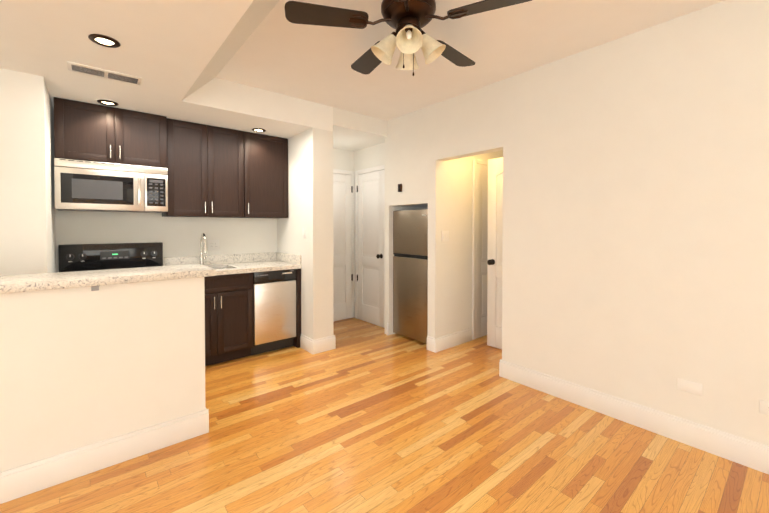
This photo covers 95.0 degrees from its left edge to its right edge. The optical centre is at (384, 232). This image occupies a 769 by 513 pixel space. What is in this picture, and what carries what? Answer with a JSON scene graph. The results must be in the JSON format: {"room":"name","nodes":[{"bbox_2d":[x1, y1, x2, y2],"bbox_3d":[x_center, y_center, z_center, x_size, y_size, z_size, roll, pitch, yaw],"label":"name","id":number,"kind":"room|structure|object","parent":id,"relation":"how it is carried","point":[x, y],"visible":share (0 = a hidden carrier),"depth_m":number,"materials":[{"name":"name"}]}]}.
{"room":"kitchen","nodes":[
{"label":"kitchen","id":0,"kind":"room"},
{"bbox_2d":[0,68,55,275],"bbox_3d":[-3.524,0.117,1.905,2.510,2.320,0.830,-1,1,-40],"label":"wall","id":1,"kind":"structure","parent":0,"point":[27,222],"depth_m":2.33,"materials":[{"name":"white paint"}]},
{"bbox_2d":[0,277,205,471],"bbox_3d":[-2.449,0.790,1.237,3.290,0.996,0.150,-1,1,-40],"label":"wall","id":2,"kind":"structure","parent":0,"point":[80,367],"depth_m":1.89,"materials":[{"name":"white paint"}]},
{"bbox_2d":[91,286,98,290],"bbox_3d":[-1.533,0.297,1.866,0.032,0.030,0.046,-1,1,-40],"label":"support bracket","id":3,"kind":"object","parent":2,"relation":"attached to","point":[94,288],"visible":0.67,"depth_m":1.87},
{"bbox_2d":[0,264,215,293],"bbox_3d":[-2.484,0.268,1.317,3.340,0.042,0.430,-1,1,-40],"label":"countertop","id":4,"kind":"structure","parent":2,"relation":"on","point":[32,282],"depth_m":1.94,"materials":[{"name":"stone"}]},
{"bbox_2d":[0,0,253,117],"bbox_3d":[-1.256,-1.237,-0.301,3.430,0.460,7.390,-1,1,-40],"label":"ceiling","id":5,"kind":"structure","parent":0,"point":[166,51],"depth_m":1.94,"materials":[{"name":"white paint"}]},
{"bbox_2d":[88,34,120,47],"bbox_3d":[-1.520,-1.038,1.913,0.138,0.009,0.138,-1,1,-40],"label":"recessed light","id":6,"kind":"object","parent":5,"relation":"in","point":[104,40],"visible":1,"depth_m":1.91,"materials":[{"name":"brown metal"}]},
{"bbox_2d":[67,61,141,84],"bbox_3d":[-1.838,-1.044,2.324,0.380,0.011,0.150,-1,1,-40],"label":"ceiling vent","id":7,"kind":"object","parent":5,"relation":"in","point":[95,71],"visible":0.98,"depth_m":2.30,"materials":[{"name":"white metal"}]},
{"bbox_2d":[97,100,117,105],"bbox_3d":[-2.251,-1.053,2.865,0.138,0.009,0.138,-1,1,-40],"label":"recessed light","id":8,"kind":"object","parent":5,"relation":"in","point":[108,102],"visible":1,"depth_m":2.85,"materials":[{"name":"brown metal"}]},
{"bbox_2d":[55,148,353,321],"bbox_3d":[-1.659,0.047,4.101,3.410,2.390,0.150,-1,1,-40],"label":"wall","id":9,"kind":"structure","parent":0,"point":[178,236],"depth_m":3.60,"materials":[{"name":"white paint"}]},
{"bbox_2d":[53,97,166,167],"bbox_3d":[-2.387,-0.824,3.106,0.755,0.470,0.414,-1,1,-40],"label":"upper cabinet","id":10,"kind":"object","parent":9,"relation":"attached to","point":[84,131],"visible":0.98,"depth_m":2.94,"materials":[{"name":"brown wood"}]},
{"bbox_2d":[54,158,167,212],"bbox_3d":[-2.377,-0.385,3.100,0.755,0.398,0.435,-1,1,-40],"label":"microwave","id":11,"kind":"object","parent":10,"relation":"attached to","point":[81,185],"visible":1,"depth_m":2.94,"materials":[{"name":"silver metal"}]},
{"bbox_2d":[162,118,243,217],"bbox_3d":[-1.843,-0.614,3.599,0.698,0.907,0.360,-1,1,-40],"label":"upper cabinet","id":12,"kind":"object","parent":9,"relation":"attached to","point":[205,167],"visible":0.96,"depth_m":3.47,"materials":[{"name":"brown wood"}]},
{"bbox_2d":[208,240,219,249],"bbox_3d":[-1.857,0.136,3.832,0.115,0.115,0.010,-1,1,-40],"label":"electrical outlet","id":13,"kind":"object","parent":9,"relation":"attached to","point":[213,244],"visible":1,"depth_m":3.83,"materials":[{"name":"white plastic"}]},
{"bbox_2d":[238,131,287,217],"bbox_3d":[-1.383,-0.620,3.984,0.493,0.907,0.360,-1,1,-40],"label":"upper cabinet","id":14,"kind":"object","parent":9,"relation":"attached to","point":[265,176],"visible":0.96,"depth_m":3.87,"materials":[{"name":"brown wood"}]},
{"bbox_2d":[333,169,354,320],"bbox_3d":[-0.722,0.178,4.767,0.830,2.090,0.089,-1,1,-40],"label":"hall door","id":15,"kind":"structure","parent":9,"relation":"in","point":[343,246],"depth_m":4.93,"materials":[{"name":"white wood"}]},
{"bbox_2d":[181,0,279,100],"bbox_3d":[0.496,-1.250,0.479,0.260,0.460,6.340,-1,1,-40],"label":"ceiling","id":16,"kind":"structure","parent":0,"point":[255,14],"depth_m":2.13,"materials":[{"name":"white paint"}]},
{"bbox_2d":[169,77,332,138],"bbox_3d":[-1.428,-1.302,3.686,1.420,0.460,1.050,-1,1,-40],"label":"ceiling soffit","id":17,"kind":"structure","parent":0,"point":[220,102],"depth_m":3.29,"materials":[{"name":"white paint"}]},
{"bbox_2d":[252,128,265,131],"bbox_3d":[-1.312,-1.066,3.676,0.138,0.009,0.138,-1,1,-40],"label":"recessed light","id":18,"kind":"object","parent":17,"relation":"attached to","point":[258,130],"visible":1,"depth_m":3.67,"materials":[{"name":"brown metal"}]},
{"bbox_2d":[277,128,333,339],"bbox_3d":[-0.937,0.083,4.041,0.240,2.320,0.930,-1,1,-40],"label":"wall","id":19,"kind":"structure","parent":0,"point":[310,180],"depth_m":3.71,"materials":[{"name":"white paint"}]},
{"bbox_2d":[302,228,305,238],"bbox_3d":[-0.857,0.008,3.748,0.009,0.115,0.070,-1,1,-40],"label":"light switch","id":20,"kind":"object","parent":19,"relation":"attached to","point":[303,233],"visible":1,"depth_m":3.74,"materials":[{"name":"white plastic"}]},
{"bbox_2d":[333,107,387,150],"bbox_3d":[-0.473,-1.349,4.484,1.070,0.390,1.050,-1,1,-40],"label":"ceiling","id":21,"kind":"structure","parent":0,"point":[353,131],"depth_m":4.11,"materials":[{"name":"white paint"}]},
{"bbox_2d":[354,143,384,317],"bbox_3d":[-0.111,0.036,4.766,0.120,2.390,0.875,-1,1,-40],"label":"wall","id":22,"kind":"structure","parent":0,"point":[370,157],"depth_m":4.76,"materials":[{"name":"white paint"}]},
{"bbox_2d":[355,165,384,327],"bbox_3d":[-0.208,0.179,4.717,0.089,2.090,0.710,-1,1,-40],"label":"hall door","id":23,"kind":"structure","parent":22,"relation":"in","point":[369,245],"depth_m":4.74,"materials":[{"name":"white wood"}]},
{"bbox_2d":[0,318,768,512],"bbox_3d":[0.252,1.321,1.086,7.470,0.060,7.520,-1,1,-40],"label":"floor","id":24,"kind":"structure","parent":0,"point":[365,417],"depth_m":2.03,"materials":[{"name":"brown wood"}]},
{"bbox_2d":[58,242,162,271],"bbox_3d":[-2.305,0.681,3.032,0.763,1.154,0.648,-1,1,-40],"label":"stove","id":25,"kind":"object","parent":24,"relation":"on","point":[81,257],"visible":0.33,"depth_m":3.19,"materials":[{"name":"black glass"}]},
{"bbox_2d":[204,272,253,365],"bbox_3d":[-1.740,0.823,3.497,0.676,0.858,0.634,-1,1,-40],"label":"base cabinet","id":26,"kind":"object","parent":24,"relation":"on","point":[229,327],"visible":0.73,"depth_m":3.36,"materials":[{"name":"brown wood"}]},
{"bbox_2d":[163,252,301,274],"bbox_3d":[-1.558,0.319,3.663,1.195,0.140,0.651,-1,1,-40],"label":"countertop","id":27,"kind":"structure","parent":26,"relation":"on","point":[226,264],"depth_m":3.80,"materials":[{"name":"stone"}]},
{"bbox_2d":[200,233,207,265],"bbox_3d":[-1.850,0.176,3.634,0.089,0.345,0.209,-1,1,-40],"label":"faucet","id":28,"kind":"object","parent":27,"relation":"on","point":[203,236],"visible":0.9,"depth_m":3.67,"materials":[{"name":"silver metal"}]},
{"bbox_2d":[251,269,295,355],"bbox_3d":[-1.312,0.817,3.876,0.456,0.858,0.600,-1,1,-40],"label":"dishwasher","id":29,"kind":"object","parent":24,"relation":"on","point":[274,305],"visible":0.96,"depth_m":3.64,"materials":[{"name":"silver metal"}]},
{"bbox_2d":[293,268,300,347],"bbox_3d":[-1.123,0.814,4.047,0.046,0.858,0.631,-1,1,-40],"label":"cabinet filler","id":30,"kind":"object","parent":24,"relation":"on","point":[296,341],"visible":0.17,"depth_m":3.80,"materials":[{"name":"brown wood"}]},
{"bbox_2d":[393,209,427,343],"bbox_3d":[0.521,0.488,4.214,0.588,1.504,0.614,-1,1,-40],"label":"fridge","id":31,"kind":"object","parent":24,"relation":"on","point":[410,274],"visible":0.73,"depth_m":4.02,"materials":[{"name":"silver metal"}]},
{"bbox_2d":[385,120,426,334],"bbox_3d":[0.307,-0.054,4.492,0.730,2.580,0.080,-1,1,-40],"label":"wall","id":32,"kind":"structure","parent":0,"point":[389,210],"depth_m":4.26,"materials":[{"name":"white paint"}]},
{"bbox_2d":[389,107,427,207],"bbox_3d":[0.536,-0.830,4.205,0.730,1.020,0.635,-1,1,-40],"label":"wall","id":33,"kind":"structure","parent":0,"point":[408,151],"depth_m":3.95,"materials":[{"name":"white paint"}]},
{"bbox_2d":[398,184,401,191],"bbox_3d":[0.176,-0.512,4.049,0.027,0.090,0.056,-1,1,-40],"label":"doorbell","id":34,"kind":"object","parent":33,"relation":"attached to","point":[399,187],"visible":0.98,"depth_m":4.03,"materials":[{"name":"brown plastic"}]},
{"bbox_2d":[428,104,502,337],"bbox_3d":[1.159,-0.051,4.252,1.730,2.580,0.110,-1,1,-40],"label":"wall","id":35,"kind":"structure","parent":0,"point":[450,260],"depth_m":3.80,"materials":[{"name":"white paint"}]},
{"bbox_2d":[442,231,448,241],"bbox_3d":[0.648,0.038,3.749,0.115,0.115,0.009,-1,1,-40],"label":"light switch","id":36,"kind":"object","parent":35,"relation":"attached to","point":[445,235],"visible":1,"depth_m":3.75,"materials":[{"name":"white plastic"}]},
{"bbox_2d":[472,159,487,339],"bbox_3d":[1.325,0.191,4.299,0.798,2.079,0.032,-1,1,-40],"label":"door","id":37,"kind":"structure","parent":35,"relation":"in","point":[479,235],"depth_m":4.12,"materials":[{"name":"white wood"}]},
{"bbox_2d":[216,0,724,120],"bbox_3d":[1.379,-1.392,1.214,2.040,0.200,6.340,-1,1,-40],"label":"ceiling","id":38,"kind":"structure","parent":0,"point":[278,52],"depth_m":2.50,"materials":[{"name":"white paint"}]},
{"bbox_2d":[284,0,531,75],"bbox_3d":[0.141,-1.082,1.973,1.246,0.442,1.257,-1,1,-40],"label":"ceiling fan","id":39,"kind":"object","parent":38,"relation":"hanging from","point":[408,20],"visible":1,"depth_m":1.87,"materials":[{"name":"brown wood"}]},
{"bbox_2d":[436,0,768,445],"bbox_3d":[2.362,-0.007,1.557,0.120,2.580,5.570,-1,1,-40],"label":"wall","id":40,"kind":"structure","parent":0,"point":[635,261],"depth_m":2.27,"materials":[{"name":"white paint"}]},
{"bbox_2d":[0,323,768,503],"bbox_3d":[-0.140,1.225,0.672,6.100,0.145,7.150,-1,1,-40],"label":"baseboard","id":41,"kind":"structure","parent":40,"relation":"attached to","point":[26,479],"depth_m":2.08,"materials":[{"name":"white wood"}]},
{"bbox_2d":[677,378,701,395],"bbox_3d":[1.829,0.924,2.111,0.006,0.070,0.115,-1,1,-40],"label":"outlet","id":42,"kind":"object","parent":40,"relation":"attached to","point":[689,386],"visible":1,"depth_m":2.11,"materials":[{"name":"white plastic"}]},
{"bbox_2d":[759,400,768,414],"bbox_3d":[2.049,0.933,1.845,0.008,0.070,0.115,-1,1,-40],"label":"outlet","id":43,"kind":"object","parent":40,"relation":"attached to","point":[764,407],"visible":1,"depth_m":1.87,"materials":[{"name":"white plastic"}]},
{"bbox_3d":[1.920,-0.037,3.435,1.610,2.580,0.120,-1,1,-40],"label":"wall","id":44,"kind":"structure","parent":0,"visible":0},
{"bbox_2d":[487,157,502,348],"bbox_3d":[1.350,0.228,3.556,0.104,2.030,0.740,-1,1,-40],"label":"door","id":45,"kind":"structure","parent":44,"relation":"in","point":[494,252],"depth_m":3.78,"materials":[{"name":"white wood"}]}
]}

